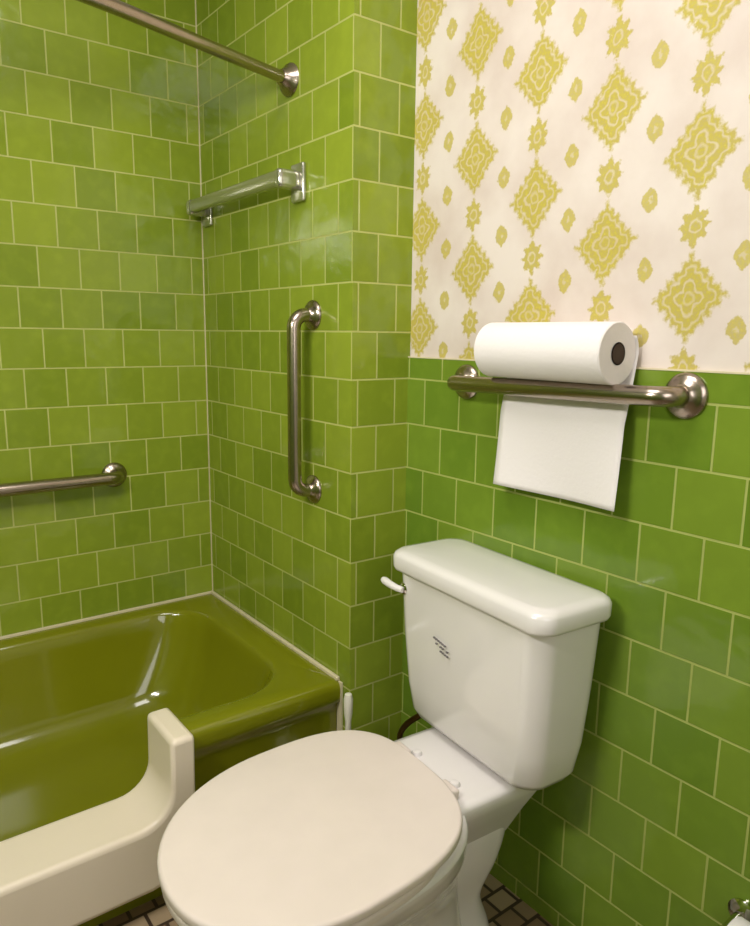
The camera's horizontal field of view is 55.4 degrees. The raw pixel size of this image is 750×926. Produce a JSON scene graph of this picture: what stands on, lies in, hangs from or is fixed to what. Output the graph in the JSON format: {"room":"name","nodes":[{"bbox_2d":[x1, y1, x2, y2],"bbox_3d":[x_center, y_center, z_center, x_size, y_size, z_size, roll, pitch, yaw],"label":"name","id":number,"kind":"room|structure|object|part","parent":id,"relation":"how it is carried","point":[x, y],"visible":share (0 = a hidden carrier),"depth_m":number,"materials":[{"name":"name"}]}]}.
{"room":"bathroom","nodes":[
{"label":"bathroom","id":0,"kind":"room"},
{"bbox_2d":[0,0,211,635],"bbox_3d":[-1.106,-0.325,1.856,1.900,2.400,0.100,-7,13,-36],"label":"wall","id":1,"kind":"structure","parent":0,"point":[102,333],"depth_m":2.02,"materials":[{"name":"green tile"}]},
{"bbox_2d":[0,462,126,496],"bbox_3d":[-0.992,0.069,1.907,0.680,0.074,0.073,-7,13,-36],"label":"grab bar","id":2,"kind":"object","parent":1,"relation":"attached to","point":[114,474],"visible":1,"depth_m":1.98,"materials":[{"name":"silver metal"}]},
{"bbox_2d":[196,0,417,740],"bbox_3d":[-0.184,-0.338,1.991,0.264,2.400,0.792,-7,13,-36],"label":"wall","id":3,"kind":"structure","parent":0,"point":[310,573],"depth_m":1.75,"materials":[{"name":"green tile"}]},
{"bbox_2d":[195,0,212,589],"bbox_3d":[-0.525,-0.571,2.188,0.002,2.020,0.004,-7,13,-36],"label":"trim","id":4,"kind":"structure","parent":3,"relation":"attached to","point":[195,0],"depth_m":2.20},
{"bbox_2d":[186,162,305,227],"bbox_3d":[-0.361,-0.703,1.890,0.068,0.088,0.576,-7,13,-36],"label":"towel bar","id":5,"kind":"object","parent":3,"relation":"attached to","point":[294,179],"visible":1,"depth_m":1.76,"materials":[{"name":"silver metal"}]},
{"bbox_3d":[-0.520,-0.745,2.091,0.060,0.044,0.030,-7,13,-36],"label":"post arm","id":6,"kind":"part","parent":5,"relation":"part of","materials":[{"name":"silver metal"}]},
{"bbox_3d":[-0.495,-0.744,2.111,0.012,0.088,0.056,-7,13,-36],"label":"post","id":7,"kind":"part","parent":5,"relation":"part of","materials":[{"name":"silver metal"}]},
{"bbox_3d":[-0.208,-0.668,1.683,0.060,0.044,0.030,-7,13,-36],"label":"post arm","id":8,"kind":"part","parent":5,"relation":"part of","materials":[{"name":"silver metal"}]},
{"bbox_3d":[-0.182,-0.667,1.703,0.012,0.088,0.056,-7,13,-36],"label":"post","id":9,"kind":"part","parent":5,"relation":"part of","materials":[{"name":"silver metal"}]},
{"bbox_2d":[287,300,321,502],"bbox_3d":[-0.179,-0.141,1.734,0.072,0.499,0.072,-7,13,-36],"label":"grab bar","id":10,"kind":"object","parent":3,"relation":"attached to","point":[311,314],"visible":1,"depth_m":1.71,"materials":[{"name":"silver metal"}]},
{"bbox_3d":[-0.180,-0.141,1.733,0.068,0.460,0.033,-7,13,-36],"label":"rail","id":11,"kind":"part","parent":10,"relation":"part of","materials":[{"name":"silver metal"}]},
{"bbox_2d":[97,873,552,925],"bbox_3d":[-0.152,1.143,0.812,1.900,0.100,3.320,-7,13,-36],"label":"floor","id":12,"kind":"structure","parent":0,"point":[502,907],"depth_m":1.53,"materials":[{"name":"tile"}]},
{"bbox_2d":[0,590,342,925],"bbox_3d":[-0.911,0.737,1.630,1.532,0.392,0.801,-7,13,-36],"label":"bathtub","id":13,"kind":"object","parent":12,"relation":"on","point":[110,722],"visible":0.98,"depth_m":1.82,"materials":[{"name":"green ceramic"}]},
{"bbox_2d":[344,692,352,729],"bbox_3d":[-0.064,0.732,1.696,0.084,0.400,0.084,-7,13,-36],"label":"toilet brush","id":14,"kind":"object","parent":12,"relation":"on","point":[348,699],"visible":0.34,"depth_m":1.66,"materials":[{"name":"white plastic"}]},
{"bbox_2d":[157,538,611,925],"bbox_3d":[-0.038,0.606,1.347,0.778,0.772,0.581,-6,12,-33],"label":"toilet","id":15,"kind":"object","parent":12,"relation":"on","point":[341,827],"visible":1,"depth_m":1.26,"materials":[{"name":"white ceramic"}]},
{"bbox_3d":[-0.111,0.603,1.213,0.514,0.025,0.441,-6,12,-33],"label":"seat lid","id":16,"kind":"part","parent":15,"relation":"part of","materials":[{"name":"beige plastic"}]},
{"bbox_3d":[0.037,0.260,1.532,0.018,0.021,0.066,-8,13,-39],"label":"lever arm","id":17,"kind":"part","parent":15,"relation":"part of"},
{"bbox_3d":[-0.066,0.818,1.287,0.600,0.375,0.412,-6,12,-33],"label":"bowl","id":18,"kind":"part","parent":15,"relation":"part of","materials":[{"name":"white ceramic"}]},
{"bbox_3d":[0.231,0.412,1.443,0.178,0.330,0.432,-6,12,-33],"label":"tank","id":19,"kind":"part","parent":15,"relation":"part of","materials":[{"name":"white ceramic"}]},
{"bbox_3d":[0.231,0.229,1.409,0.195,0.045,0.458,-6,12,-33],"label":"tank lid","id":20,"kind":"part","parent":15,"relation":"part of","materials":[{"name":"white ceramic"}]},
{"bbox_2d":[401,0,749,925],"bbox_3d":[0.820,-0.116,0.815,0.100,2.400,2.328,-7,13,-36],"label":"wall","id":21,"kind":"structure","parent":0,"point":[575,160],"depth_m":1.27,"materials":[{"name":"tile"}]},
{"bbox_2d":[447,364,708,418],"bbox_3d":[0.323,-0.139,1.335,0.072,0.083,0.580,-7,13,-36],"label":"grab bar","id":22,"kind":"object","parent":21,"relation":"attached to","point":[685,395],"visible":1,"depth_m":1.21,"materials":[{"name":"silver metal"}]},
{"bbox_2d":[474,321,638,511],"bbox_3d":[0.318,-0.093,1.314,0.106,0.326,0.291,-7,13,-36],"label":"paper towel roll","id":23,"kind":"object","parent":22,"relation":"on","point":[571,450],"visible":0.95,"depth_m":1.29,"materials":[{"name":"white paper"}]},
{"bbox_3d":[0.322,-0.139,1.334,0.068,0.040,0.537,-7,13,-36],"label":"rail","id":24,"kind":"part","parent":22,"relation":"part of","materials":[{"name":"silver metal"}]},
{"bbox_2d":[408,356,749,374],"bbox_3d":[0.781,-0.081,0.792,0.007,0.003,2.328,-7,13,-36],"label":"trim","id":25,"kind":"structure","parent":21,"relation":"attached to","point":[685,370],"depth_m":1.17,"materials":[{"name":"green tile"}]},
{"bbox_2d":[717,897,749,925],"bbox_3d":[0.591,0.760,1.080,0.121,0.098,0.178,-7,13,-36],"label":"toilet paper holder","id":26,"kind":"object","parent":21,"relation":"attached to","point":[738,908],"visible":1,"depth_m":1.15,"materials":[{"name":"silver metal"}]},
{"bbox_3d":[-0.856,0.000,0.057,0.100,2.400,3.120,-7,13,-36],"label":"wall","id":27,"kind":"structure","parent":0,"visible":0},
{"bbox_2d":[76,0,298,96],"bbox_3d":[-0.767,-0.823,1.182,1.547,0.074,0.226,-7,13,-36],"label":"shower curtain rod","id":28,"kind":"object","parent":27,"relation":"attached to","point":[287,77],"visible":1,"depth_m":1.48,"materials":[{"name":"silver metal"}]}
]}

